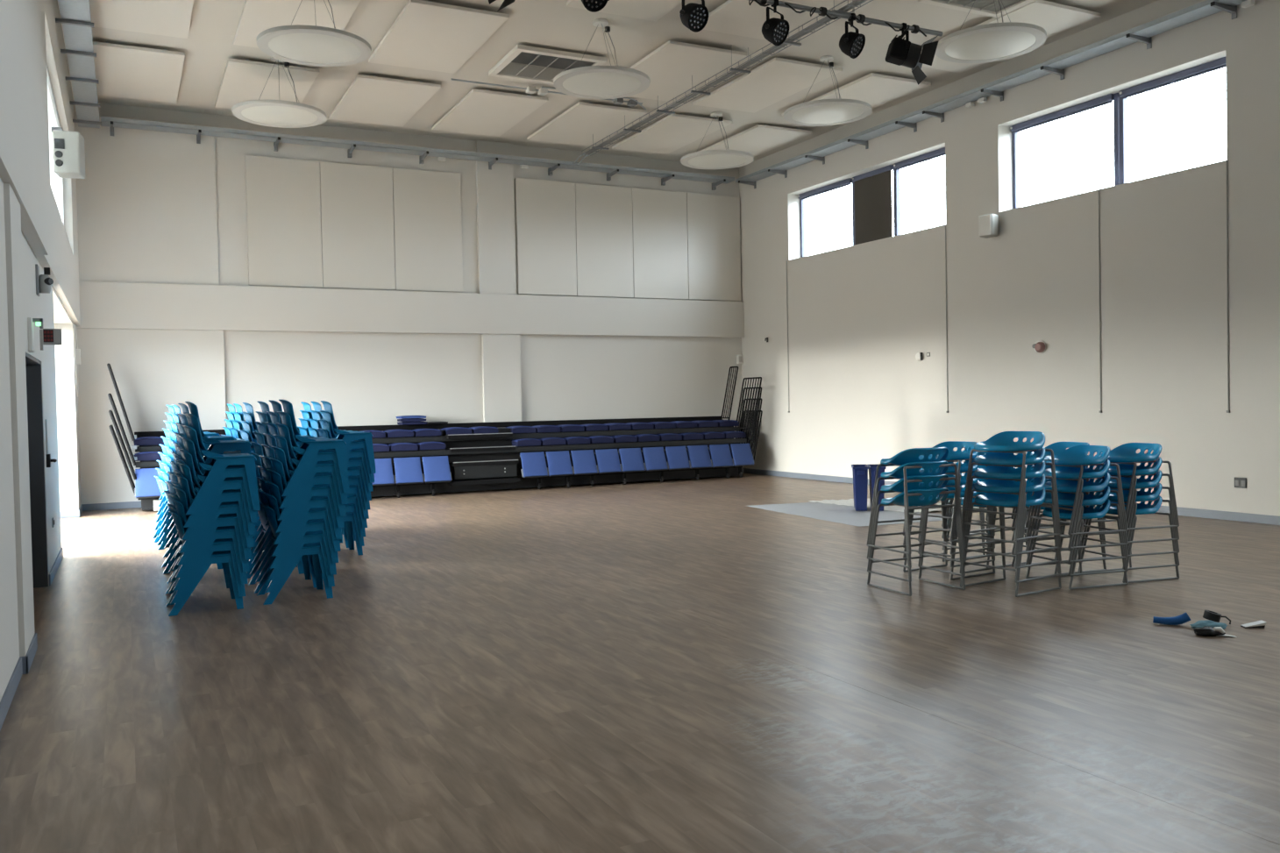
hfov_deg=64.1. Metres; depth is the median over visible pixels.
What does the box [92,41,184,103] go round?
raft
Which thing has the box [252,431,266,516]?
plastic chair
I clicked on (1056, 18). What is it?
raft
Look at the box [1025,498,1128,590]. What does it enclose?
stool
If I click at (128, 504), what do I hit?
baseboard
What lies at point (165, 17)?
raft
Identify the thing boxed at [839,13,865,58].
light
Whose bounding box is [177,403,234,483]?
plastic chair
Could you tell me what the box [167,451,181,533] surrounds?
plastic chair
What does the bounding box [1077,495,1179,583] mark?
stool
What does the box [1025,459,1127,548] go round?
stool
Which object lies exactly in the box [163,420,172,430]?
plastic chair
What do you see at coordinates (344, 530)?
plastic chair
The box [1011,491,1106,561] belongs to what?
stool
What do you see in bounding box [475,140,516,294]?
trim
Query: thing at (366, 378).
wall
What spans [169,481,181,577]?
plastic chair
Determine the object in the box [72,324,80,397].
box
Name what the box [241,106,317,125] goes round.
diffuser
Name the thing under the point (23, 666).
baseboard
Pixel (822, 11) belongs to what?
socket
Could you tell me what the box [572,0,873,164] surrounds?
cable tray
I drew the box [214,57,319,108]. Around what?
raft
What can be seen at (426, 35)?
raft
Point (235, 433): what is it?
plastic chair
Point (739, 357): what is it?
wall box
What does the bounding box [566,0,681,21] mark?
raft
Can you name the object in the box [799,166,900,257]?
window
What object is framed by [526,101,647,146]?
raft
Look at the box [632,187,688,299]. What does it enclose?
wall panel
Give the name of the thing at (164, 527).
plastic chair
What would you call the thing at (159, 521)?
plastic chair
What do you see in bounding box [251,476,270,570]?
plastic chair
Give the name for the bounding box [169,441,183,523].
plastic chair
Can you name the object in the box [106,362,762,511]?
seating
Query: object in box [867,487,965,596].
stool
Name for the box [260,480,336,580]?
plastic chair
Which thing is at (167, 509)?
plastic chair
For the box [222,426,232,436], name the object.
plastic chair
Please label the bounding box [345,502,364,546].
plastic chair
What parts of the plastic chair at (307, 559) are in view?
backrest, leg, leg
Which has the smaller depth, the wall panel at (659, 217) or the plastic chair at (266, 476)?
the plastic chair at (266, 476)
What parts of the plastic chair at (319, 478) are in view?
backrest, seat, leg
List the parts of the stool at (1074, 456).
leg, leg, under rail, leg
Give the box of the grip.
[1152,611,1191,625]
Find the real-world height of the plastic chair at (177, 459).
0.780 m
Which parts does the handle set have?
plate, lever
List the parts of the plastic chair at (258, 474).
backrest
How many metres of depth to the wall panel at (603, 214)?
20.27 m
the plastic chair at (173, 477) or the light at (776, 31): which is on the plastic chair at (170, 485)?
the plastic chair at (173, 477)
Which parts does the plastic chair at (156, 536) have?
backrest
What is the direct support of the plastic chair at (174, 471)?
on the plastic chair at (174, 483)
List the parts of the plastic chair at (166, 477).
backrest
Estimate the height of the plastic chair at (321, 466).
0.780 m
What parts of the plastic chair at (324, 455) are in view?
backrest, seat, leg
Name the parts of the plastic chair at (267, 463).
backrest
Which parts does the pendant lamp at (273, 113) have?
power cord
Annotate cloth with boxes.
[1189,620,1227,629]
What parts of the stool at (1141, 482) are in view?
leg, leg, leg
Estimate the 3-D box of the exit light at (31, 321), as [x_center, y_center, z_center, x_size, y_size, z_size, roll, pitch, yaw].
[-4.733,-0.718,8.020,0.100,0.260,0.200,-2,2,-27]
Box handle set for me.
[44,419,56,467]
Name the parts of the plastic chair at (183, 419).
backrest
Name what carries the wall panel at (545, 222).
attached to the wall at (366, 378)
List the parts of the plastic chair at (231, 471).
backrest, seat, leg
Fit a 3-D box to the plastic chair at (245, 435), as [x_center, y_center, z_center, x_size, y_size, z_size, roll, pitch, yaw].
[-4.042,0.414,10.960,0.535,0.780,0.496,-2,2,-27]
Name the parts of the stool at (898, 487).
leg, leg, leg, leg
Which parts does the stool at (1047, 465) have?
leg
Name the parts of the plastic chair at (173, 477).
backrest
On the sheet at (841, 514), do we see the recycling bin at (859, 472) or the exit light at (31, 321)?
the recycling bin at (859, 472)
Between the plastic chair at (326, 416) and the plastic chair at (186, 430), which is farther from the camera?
the plastic chair at (326, 416)
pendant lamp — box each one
[231,56,326,127]
[256,0,371,66]
[553,18,650,99]
[680,112,753,169]
[783,55,871,126]
[935,0,1046,63]
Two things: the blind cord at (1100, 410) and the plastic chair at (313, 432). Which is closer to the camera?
the plastic chair at (313, 432)
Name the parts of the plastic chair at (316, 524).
backrest, seat, leg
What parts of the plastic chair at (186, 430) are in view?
backrest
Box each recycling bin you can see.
[851,464,868,511]
[867,463,886,511]
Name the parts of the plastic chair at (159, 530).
backrest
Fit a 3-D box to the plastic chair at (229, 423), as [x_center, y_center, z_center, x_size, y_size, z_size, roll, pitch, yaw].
[-4.942,0.293,12.800,0.535,0.780,0.496,-2,2,-27]
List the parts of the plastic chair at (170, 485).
backrest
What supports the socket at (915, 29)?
attached to the bar
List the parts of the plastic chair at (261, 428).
backrest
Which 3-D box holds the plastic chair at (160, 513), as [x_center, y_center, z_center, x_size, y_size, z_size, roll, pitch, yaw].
[-5.604,0.694,12.472,0.535,0.780,0.496,-2,2,-27]
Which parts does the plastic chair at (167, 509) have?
backrest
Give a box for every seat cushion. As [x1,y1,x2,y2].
[395,415,426,418]
[397,418,426,421]
[397,420,427,425]
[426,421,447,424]
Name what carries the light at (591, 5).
hanging from the bar
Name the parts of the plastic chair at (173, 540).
backrest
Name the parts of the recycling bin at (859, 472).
handle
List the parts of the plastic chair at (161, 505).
backrest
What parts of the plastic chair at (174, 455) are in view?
backrest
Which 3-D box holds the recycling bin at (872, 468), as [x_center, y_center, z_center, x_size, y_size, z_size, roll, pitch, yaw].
[3.275,0.840,14.144,0.212,0.604,0.548,-1,1,9]
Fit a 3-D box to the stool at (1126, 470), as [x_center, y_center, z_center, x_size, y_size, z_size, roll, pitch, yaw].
[4.107,0.598,8.630,0.570,0.688,0.563,-2,1,-17]
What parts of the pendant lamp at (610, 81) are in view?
power cord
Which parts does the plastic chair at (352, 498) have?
seat, leg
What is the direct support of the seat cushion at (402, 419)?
on the seat cushion at (418, 422)
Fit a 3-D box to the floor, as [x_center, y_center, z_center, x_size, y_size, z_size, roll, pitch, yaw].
[1.402,1.374,9.534,14.200,0.150,22.330,-2,2,-27]
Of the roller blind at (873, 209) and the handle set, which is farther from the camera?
the roller blind at (873, 209)
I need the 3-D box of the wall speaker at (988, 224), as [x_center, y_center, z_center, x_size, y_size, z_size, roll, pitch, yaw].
[5.243,-3.004,15.332,0.283,0.330,0.230,-2,2,-41]
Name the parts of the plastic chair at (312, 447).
backrest, seat, leg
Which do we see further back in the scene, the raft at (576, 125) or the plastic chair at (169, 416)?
the raft at (576, 125)
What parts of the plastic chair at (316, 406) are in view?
backrest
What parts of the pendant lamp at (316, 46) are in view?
power cord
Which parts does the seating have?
guard rail, guard rail, guard rail, guard rail, seat, seat, seat, seat, seat, seat, seat, seat, seat, rail, seat, seat, seat, seat, seat, kick panel, seat, seat, seat, seat, seat, seat, seat, seat, seat, seat, seat, seat, seat, seat, seat, seat, seat, seat, seat, seat, seat, seat, seat, seat, seat, seat, seat, seat, guard rail, seat, seat, guard rail, guard rail, guard rail, guard rail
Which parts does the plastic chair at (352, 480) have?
seat, leg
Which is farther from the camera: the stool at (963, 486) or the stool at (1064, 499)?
the stool at (963, 486)
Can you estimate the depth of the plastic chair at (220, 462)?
7.95 m
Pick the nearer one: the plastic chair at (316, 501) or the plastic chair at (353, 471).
the plastic chair at (316, 501)
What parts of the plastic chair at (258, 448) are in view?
backrest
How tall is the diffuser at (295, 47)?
0.006 m
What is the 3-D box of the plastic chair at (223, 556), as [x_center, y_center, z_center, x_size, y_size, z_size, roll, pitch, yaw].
[-3.449,1.041,8.075,0.535,0.780,0.496,-2,2,-27]
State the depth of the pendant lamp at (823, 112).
14.77 m
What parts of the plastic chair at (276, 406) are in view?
backrest, seat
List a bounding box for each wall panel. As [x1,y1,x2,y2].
[244,155,322,287]
[319,161,395,290]
[392,167,462,291]
[514,177,576,296]
[575,183,633,298]
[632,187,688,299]
[686,192,741,301]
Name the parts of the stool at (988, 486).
leg, leg, leg, leg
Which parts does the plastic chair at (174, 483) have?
backrest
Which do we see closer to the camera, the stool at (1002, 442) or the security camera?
the stool at (1002, 442)
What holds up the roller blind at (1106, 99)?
attached to the window at (1120, 104)
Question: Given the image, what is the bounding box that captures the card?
[1240,620,1266,628]
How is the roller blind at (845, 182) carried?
attached to the window at (896, 173)
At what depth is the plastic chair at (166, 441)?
12.27 m
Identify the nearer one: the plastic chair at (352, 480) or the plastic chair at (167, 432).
the plastic chair at (352, 480)
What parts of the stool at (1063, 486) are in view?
leg, leg, leg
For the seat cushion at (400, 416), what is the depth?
18.18 m
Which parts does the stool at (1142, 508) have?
leg, leg, leg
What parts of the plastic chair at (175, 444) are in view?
backrest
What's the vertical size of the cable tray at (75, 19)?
0.111 m
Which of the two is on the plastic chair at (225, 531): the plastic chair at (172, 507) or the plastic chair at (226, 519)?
the plastic chair at (226, 519)
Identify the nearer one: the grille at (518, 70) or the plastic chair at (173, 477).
the plastic chair at (173, 477)
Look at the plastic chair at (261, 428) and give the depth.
9.57 m
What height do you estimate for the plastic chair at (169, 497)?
0.780 m
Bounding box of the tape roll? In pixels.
[1202,609,1230,624]
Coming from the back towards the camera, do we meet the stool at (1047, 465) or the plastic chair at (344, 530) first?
the plastic chair at (344, 530)
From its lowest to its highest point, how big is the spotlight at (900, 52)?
0.619 m
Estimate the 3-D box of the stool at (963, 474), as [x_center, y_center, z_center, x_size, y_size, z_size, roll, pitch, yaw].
[3.198,0.703,9.484,0.570,0.688,0.563,-2,2,-30]
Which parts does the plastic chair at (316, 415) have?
backrest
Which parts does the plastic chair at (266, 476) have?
backrest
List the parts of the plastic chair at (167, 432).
backrest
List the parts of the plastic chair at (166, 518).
backrest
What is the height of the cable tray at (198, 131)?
0.200 m
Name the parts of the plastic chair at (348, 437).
backrest, seat, leg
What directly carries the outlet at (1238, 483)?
attached to the double socket at (1239, 482)
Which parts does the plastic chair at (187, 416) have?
backrest, seat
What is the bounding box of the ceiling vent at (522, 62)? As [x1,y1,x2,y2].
[488,44,606,84]
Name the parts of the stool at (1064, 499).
leg, leg, leg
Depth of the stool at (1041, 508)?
8.91 m
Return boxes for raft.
[89,0,193,38]
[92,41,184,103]
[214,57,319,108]
[233,0,360,48]
[328,74,440,126]
[368,0,508,73]
[431,88,547,136]
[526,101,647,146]
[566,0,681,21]
[611,113,732,154]
[628,40,746,101]
[693,56,842,113]
[699,124,812,156]
[702,0,843,40]
[781,72,931,116]
[920,0,1100,72]
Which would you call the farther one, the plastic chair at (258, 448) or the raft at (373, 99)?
the raft at (373, 99)
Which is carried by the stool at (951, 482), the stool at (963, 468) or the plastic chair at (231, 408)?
the stool at (963, 468)
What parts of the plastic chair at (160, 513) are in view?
backrest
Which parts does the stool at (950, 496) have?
leg, leg, leg, leg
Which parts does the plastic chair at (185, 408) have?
backrest, seat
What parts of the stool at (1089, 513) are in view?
leg, leg, leg, leg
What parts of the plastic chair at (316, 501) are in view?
backrest, seat, leg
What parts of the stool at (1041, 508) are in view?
leg, leg, leg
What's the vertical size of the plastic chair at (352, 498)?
0.780 m
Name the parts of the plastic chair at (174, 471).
backrest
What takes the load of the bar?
hanging from the ceiling
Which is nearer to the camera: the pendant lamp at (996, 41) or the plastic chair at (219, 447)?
the plastic chair at (219, 447)
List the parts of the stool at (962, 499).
leg, leg, leg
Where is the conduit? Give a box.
[451,78,646,110]
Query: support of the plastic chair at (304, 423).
on the plastic chair at (303, 431)
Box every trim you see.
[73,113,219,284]
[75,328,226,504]
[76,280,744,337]
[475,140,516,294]
[481,334,521,422]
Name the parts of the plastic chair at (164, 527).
backrest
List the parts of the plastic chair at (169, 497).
backrest, leg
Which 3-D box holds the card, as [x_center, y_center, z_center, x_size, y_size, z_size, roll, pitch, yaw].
[4.017,1.295,6.699,0.135,0.039,0.064,-1,1,5]
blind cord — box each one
[786,260,789,412]
[945,224,948,412]
[1098,189,1102,412]
[1225,159,1230,412]
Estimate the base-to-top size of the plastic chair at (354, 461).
0.780 m
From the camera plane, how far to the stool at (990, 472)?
8.11 m
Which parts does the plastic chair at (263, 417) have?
backrest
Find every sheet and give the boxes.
[746,502,942,526]
[809,497,986,512]
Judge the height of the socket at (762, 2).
0.090 m
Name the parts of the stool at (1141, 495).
leg, leg, leg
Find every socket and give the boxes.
[51,517,54,527]
[760,0,767,5]
[817,7,827,16]
[856,14,865,23]
[910,24,919,34]
[1234,477,1246,488]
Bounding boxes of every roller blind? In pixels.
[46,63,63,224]
[798,177,852,199]
[852,164,893,244]
[893,147,945,170]
[1009,93,1114,133]
[1119,56,1226,99]
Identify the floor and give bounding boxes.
[0,472,1279,852]
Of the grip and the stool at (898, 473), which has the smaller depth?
the grip
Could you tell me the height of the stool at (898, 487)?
0.823 m
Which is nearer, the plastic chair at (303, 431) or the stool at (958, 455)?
the stool at (958, 455)
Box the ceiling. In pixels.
[56,0,1158,167]
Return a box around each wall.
[0,0,81,701]
[73,99,743,468]
[739,0,1279,516]
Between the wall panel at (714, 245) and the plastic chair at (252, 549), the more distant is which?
the wall panel at (714, 245)
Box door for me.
[25,352,48,588]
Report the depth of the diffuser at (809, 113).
14.82 m
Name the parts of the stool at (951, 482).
leg, leg, leg, leg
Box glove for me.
[1193,625,1225,636]
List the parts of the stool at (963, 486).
leg, leg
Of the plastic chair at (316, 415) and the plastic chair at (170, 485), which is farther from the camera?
the plastic chair at (316, 415)
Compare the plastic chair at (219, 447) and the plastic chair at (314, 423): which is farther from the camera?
the plastic chair at (314, 423)
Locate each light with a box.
[27,317,43,352]
[581,0,609,12]
[679,0,708,32]
[761,0,789,46]
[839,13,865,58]
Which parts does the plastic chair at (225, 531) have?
backrest, seat, leg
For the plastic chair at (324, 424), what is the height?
0.780 m
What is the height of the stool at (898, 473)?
0.823 m
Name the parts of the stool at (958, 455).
leg, leg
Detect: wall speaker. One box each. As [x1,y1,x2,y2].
[50,126,85,178]
[978,213,998,238]
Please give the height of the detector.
0.150 m
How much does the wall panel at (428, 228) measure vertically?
2.195 m
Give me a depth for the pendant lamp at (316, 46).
11.64 m
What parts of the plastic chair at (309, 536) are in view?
backrest, seat, leg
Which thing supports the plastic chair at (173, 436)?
on the plastic chair at (172, 446)
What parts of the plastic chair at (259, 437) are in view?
backrest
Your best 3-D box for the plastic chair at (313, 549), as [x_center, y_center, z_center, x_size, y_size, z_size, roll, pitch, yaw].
[-2.865,1.021,8.448,0.535,0.780,0.496,-2,2,-27]
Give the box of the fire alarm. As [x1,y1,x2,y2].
[1031,340,1045,353]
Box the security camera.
[35,263,53,296]
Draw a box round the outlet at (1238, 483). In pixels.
[1235,480,1244,486]
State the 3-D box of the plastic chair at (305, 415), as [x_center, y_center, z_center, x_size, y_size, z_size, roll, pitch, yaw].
[-3.768,0.192,12.103,0.535,0.780,0.496,-2,2,-27]
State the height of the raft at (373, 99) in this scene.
0.100 m
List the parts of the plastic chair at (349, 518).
seat, leg, leg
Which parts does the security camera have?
plate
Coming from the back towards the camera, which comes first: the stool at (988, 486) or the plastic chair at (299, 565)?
the plastic chair at (299, 565)
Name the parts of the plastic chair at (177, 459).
backrest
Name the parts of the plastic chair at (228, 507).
backrest, seat, leg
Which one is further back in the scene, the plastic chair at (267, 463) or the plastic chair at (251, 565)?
the plastic chair at (251, 565)
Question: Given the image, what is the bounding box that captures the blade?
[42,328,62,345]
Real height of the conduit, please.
0.168 m
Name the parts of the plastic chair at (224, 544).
backrest, seat, leg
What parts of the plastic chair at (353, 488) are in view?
seat, leg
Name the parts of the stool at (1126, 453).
leg, under rail, leg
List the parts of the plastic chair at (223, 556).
backrest, seat, leg, leg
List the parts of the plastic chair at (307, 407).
backrest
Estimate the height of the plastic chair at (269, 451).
0.780 m
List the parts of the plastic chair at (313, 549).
backrest, seat, leg, leg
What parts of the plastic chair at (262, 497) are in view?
backrest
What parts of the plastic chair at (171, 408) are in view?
backrest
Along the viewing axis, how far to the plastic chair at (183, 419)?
9.95 m
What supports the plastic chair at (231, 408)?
on the plastic chair at (231, 416)
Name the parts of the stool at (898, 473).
leg, leg, leg, leg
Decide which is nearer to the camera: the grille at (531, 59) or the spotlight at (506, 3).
the spotlight at (506, 3)
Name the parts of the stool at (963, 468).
leg, leg, leg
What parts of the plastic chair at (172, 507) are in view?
backrest, leg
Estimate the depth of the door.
9.13 m
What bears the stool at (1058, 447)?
on the stool at (1047, 465)
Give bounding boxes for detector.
[915,351,924,361]
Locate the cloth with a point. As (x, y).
(1199, 623)
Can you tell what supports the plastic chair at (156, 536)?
on the floor
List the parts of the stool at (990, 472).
leg, leg, leg, leg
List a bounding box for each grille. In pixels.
[497,62,566,80]
[511,51,594,70]
[939,0,1022,12]
[978,213,991,235]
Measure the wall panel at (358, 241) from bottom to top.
2.195 m
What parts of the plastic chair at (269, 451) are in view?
backrest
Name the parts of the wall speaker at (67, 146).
socket plate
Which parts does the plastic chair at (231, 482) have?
backrest, seat, leg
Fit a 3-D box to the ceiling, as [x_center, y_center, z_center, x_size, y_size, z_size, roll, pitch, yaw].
[1.273,-5.273,9.377,14.200,0.150,22.330,-2,2,-27]
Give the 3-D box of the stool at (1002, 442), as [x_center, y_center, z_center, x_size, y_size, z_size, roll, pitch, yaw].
[2.956,0.455,8.193,0.570,0.823,0.563,-2,2,-33]
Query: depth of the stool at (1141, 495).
8.46 m
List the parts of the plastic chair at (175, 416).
backrest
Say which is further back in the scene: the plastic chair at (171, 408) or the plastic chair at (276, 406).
the plastic chair at (171, 408)
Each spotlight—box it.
[488,0,515,11]
[885,22,938,85]
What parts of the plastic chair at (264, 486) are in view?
backrest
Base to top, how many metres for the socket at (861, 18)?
0.090 m
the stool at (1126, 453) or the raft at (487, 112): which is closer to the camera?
the stool at (1126, 453)
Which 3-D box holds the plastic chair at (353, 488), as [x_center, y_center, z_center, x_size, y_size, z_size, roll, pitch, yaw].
[-3.229,0.685,10.869,0.535,0.780,0.496,-2,2,-27]
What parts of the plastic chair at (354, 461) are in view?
backrest, seat, leg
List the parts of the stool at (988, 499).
leg, leg, leg, leg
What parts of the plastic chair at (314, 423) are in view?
backrest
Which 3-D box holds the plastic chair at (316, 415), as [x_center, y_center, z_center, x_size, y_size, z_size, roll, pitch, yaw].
[-3.453,0.200,11.478,0.535,0.780,0.496,-2,2,-27]
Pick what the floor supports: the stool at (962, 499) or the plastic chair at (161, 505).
the stool at (962, 499)
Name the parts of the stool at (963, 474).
leg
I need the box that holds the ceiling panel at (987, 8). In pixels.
[917,0,1035,18]
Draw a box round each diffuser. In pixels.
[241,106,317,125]
[268,33,361,63]
[562,71,640,96]
[687,154,746,168]
[792,104,863,123]
[945,29,1035,60]
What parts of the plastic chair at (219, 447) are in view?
backrest, seat, leg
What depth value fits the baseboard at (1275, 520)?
12.72 m
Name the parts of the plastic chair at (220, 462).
backrest, seat, leg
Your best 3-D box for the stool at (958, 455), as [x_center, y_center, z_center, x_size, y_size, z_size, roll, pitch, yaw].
[2.696,0.550,8.960,0.570,0.823,0.563,-2,2,-32]
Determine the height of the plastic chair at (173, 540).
0.780 m
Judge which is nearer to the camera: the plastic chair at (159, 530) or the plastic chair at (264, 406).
the plastic chair at (264, 406)
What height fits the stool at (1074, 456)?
0.688 m
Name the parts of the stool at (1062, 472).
leg, leg, leg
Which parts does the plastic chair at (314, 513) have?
backrest, seat, leg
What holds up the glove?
on the floor
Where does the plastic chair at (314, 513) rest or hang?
on the plastic chair at (316, 524)
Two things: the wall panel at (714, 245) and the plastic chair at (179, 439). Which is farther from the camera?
the wall panel at (714, 245)
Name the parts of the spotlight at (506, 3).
barn door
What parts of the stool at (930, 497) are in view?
leg, leg, leg, leg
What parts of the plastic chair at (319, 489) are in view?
backrest, seat, leg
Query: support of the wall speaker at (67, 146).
attached to the wall at (32, 230)
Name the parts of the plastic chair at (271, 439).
backrest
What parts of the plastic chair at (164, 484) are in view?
backrest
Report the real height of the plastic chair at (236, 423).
0.780 m
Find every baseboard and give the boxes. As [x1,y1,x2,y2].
[0,504,82,730]
[82,468,743,511]
[743,468,1279,525]
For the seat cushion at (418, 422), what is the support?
on the seating
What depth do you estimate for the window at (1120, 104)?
13.81 m
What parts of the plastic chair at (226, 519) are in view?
backrest, seat, leg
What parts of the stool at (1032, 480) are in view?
leg, leg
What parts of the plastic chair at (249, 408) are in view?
backrest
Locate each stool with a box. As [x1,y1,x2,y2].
[866,447,965,554]
[867,460,965,568]
[867,474,965,582]
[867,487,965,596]
[902,440,995,541]
[903,455,995,554]
[903,467,995,567]
[903,480,995,580]
[941,454,1028,533]
[941,467,1029,545]
[941,480,1029,555]
[941,497,1030,568]
[945,440,1029,520]
[959,460,1061,568]
[959,473,1061,583]
[960,487,1061,597]
[961,431,1060,540]
[962,447,1060,554]
[1010,441,1105,523]
[1011,455,1105,536]
[1011,467,1106,549]
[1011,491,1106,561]
[1011,505,1106,574]
[1024,444,1127,535]
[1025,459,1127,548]
[1025,472,1128,562]
[1025,485,1128,575]
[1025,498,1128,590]
[1077,482,1179,569]
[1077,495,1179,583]
[1080,469,1179,556]
[1081,456,1179,543]
[1085,442,1179,530]
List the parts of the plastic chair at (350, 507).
seat, leg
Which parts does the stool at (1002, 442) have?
leg, leg, leg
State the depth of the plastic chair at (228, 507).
7.94 m
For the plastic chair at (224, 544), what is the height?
0.780 m
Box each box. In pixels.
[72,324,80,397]
[736,354,743,363]
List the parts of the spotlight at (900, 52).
barn door, barn door, barn door, barn door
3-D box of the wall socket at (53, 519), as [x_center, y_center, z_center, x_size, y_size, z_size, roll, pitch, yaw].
[-5.660,0.927,9.871,0.018,0.090,0.090,-2,2,-27]
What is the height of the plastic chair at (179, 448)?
0.780 m
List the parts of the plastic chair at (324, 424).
backrest, seat, leg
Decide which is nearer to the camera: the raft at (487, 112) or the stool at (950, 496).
the stool at (950, 496)
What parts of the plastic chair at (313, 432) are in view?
backrest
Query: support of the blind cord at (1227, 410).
attached to the wall at (860, 316)
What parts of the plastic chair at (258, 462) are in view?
backrest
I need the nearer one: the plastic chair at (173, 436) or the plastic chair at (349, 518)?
the plastic chair at (349, 518)
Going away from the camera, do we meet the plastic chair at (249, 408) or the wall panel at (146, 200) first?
the plastic chair at (249, 408)
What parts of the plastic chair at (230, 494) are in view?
backrest, seat, leg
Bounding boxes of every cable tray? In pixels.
[55,0,101,127]
[100,116,734,190]
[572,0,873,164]
[735,0,1254,188]
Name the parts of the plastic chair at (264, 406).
backrest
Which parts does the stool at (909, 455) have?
leg, leg, leg, leg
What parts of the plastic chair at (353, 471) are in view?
seat, leg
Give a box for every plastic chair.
[152,476,164,542]
[154,468,163,534]
[155,460,165,526]
[156,452,167,518]
[156,479,170,549]
[157,444,168,510]
[158,470,171,541]
[159,436,170,502]
[159,462,172,533]
[161,428,171,494]
[161,454,172,524]
[161,490,222,574]
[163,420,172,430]
[163,437,176,507]
[163,446,175,516]
[163,480,177,564]
[164,412,173,421]
[164,470,178,554]
[164,504,229,603]
[165,405,209,453]
[165,510,243,616]
[166,429,177,498]
[166,461,178,543]
[166,492,178,590]
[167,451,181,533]
[168,420,178,490]
[168,497,245,604]
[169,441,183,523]
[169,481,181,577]
[170,412,179,482]
[170,469,183,566]
[170,485,248,590]
[171,404,220,472]
[171,473,249,578]
[172,458,185,554]
[173,432,184,448]
[174,422,186,437]
[174,447,187,541]
[174,461,251,565]
[176,412,227,493]
[176,449,254,553]
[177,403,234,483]
[179,435,196,472]
[181,424,239,465]
[181,437,255,540]
[183,412,241,465]
[183,425,257,527]
[184,401,252,495]
[185,412,260,515]
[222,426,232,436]
[223,419,233,436]
[225,411,234,428]
[226,404,235,420]
[228,427,239,440]
[230,419,241,439]
[232,411,243,430]
[233,403,244,420]
[237,429,252,455]
[239,420,255,453]
[241,411,256,442]
[242,402,258,453]
[246,561,304,578]
[248,501,316,593]
[248,547,302,568]
[249,488,312,582]
[250,441,264,526]
[250,451,263,536]
[250,479,259,557]
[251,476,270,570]
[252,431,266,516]
[253,421,268,500]
[253,464,261,547]
[253,465,272,559]
[255,455,273,547]
[256,401,314,485]
[256,411,270,490]
[256,444,276,536]
[256,504,333,604]
[258,433,277,526]
[258,492,334,592]
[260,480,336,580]
[262,469,338,568]
[263,457,340,556]
[264,422,278,447]
[266,411,322,450]
[266,446,342,544]
[268,399,328,455]
[268,433,344,532]
[275,422,346,520]
[277,411,348,508]
[278,399,349,496]
[297,426,307,435]
[298,418,310,435]
[299,410,312,427]
[301,402,345,430]
[306,426,351,467]
[307,419,352,458]
[309,410,353,449]
[310,401,357,440]
[314,436,369,509]
[316,427,371,500]
[317,419,373,491]
[319,410,374,482]
[320,400,376,473]
[339,521,348,547]
[342,512,362,555]
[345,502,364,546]
[347,484,367,527]
[347,493,365,537]
[348,475,369,519]
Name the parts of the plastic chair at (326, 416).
backrest, seat, leg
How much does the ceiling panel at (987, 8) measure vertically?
0.100 m
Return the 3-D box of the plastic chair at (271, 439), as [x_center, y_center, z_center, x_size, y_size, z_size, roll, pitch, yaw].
[-3.052,0.441,8.995,0.535,0.780,0.496,-2,2,-27]
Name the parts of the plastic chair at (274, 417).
backrest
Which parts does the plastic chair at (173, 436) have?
backrest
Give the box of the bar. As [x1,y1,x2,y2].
[748,0,942,36]
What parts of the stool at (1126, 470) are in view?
leg, leg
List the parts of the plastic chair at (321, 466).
backrest, seat, leg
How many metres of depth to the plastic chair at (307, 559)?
8.87 m
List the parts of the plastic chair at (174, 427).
backrest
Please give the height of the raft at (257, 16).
0.100 m
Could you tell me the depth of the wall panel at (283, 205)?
17.57 m
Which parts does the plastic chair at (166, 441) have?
backrest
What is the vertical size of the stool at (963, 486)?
0.688 m
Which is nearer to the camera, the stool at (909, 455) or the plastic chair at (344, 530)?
the stool at (909, 455)
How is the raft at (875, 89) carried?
attached to the ceiling
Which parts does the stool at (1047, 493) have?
leg, leg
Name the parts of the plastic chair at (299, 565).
leg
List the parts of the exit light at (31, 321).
plate, arm, blade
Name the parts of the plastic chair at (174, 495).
backrest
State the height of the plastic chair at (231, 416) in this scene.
0.780 m
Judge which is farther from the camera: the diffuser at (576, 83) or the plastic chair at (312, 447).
the diffuser at (576, 83)
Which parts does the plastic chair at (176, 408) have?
backrest, seat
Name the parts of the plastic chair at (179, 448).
backrest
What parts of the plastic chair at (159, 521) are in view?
backrest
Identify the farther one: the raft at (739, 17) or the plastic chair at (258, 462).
the raft at (739, 17)
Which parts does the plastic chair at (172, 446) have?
backrest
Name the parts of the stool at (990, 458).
leg, leg, leg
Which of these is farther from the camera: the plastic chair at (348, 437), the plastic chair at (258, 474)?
the plastic chair at (348, 437)

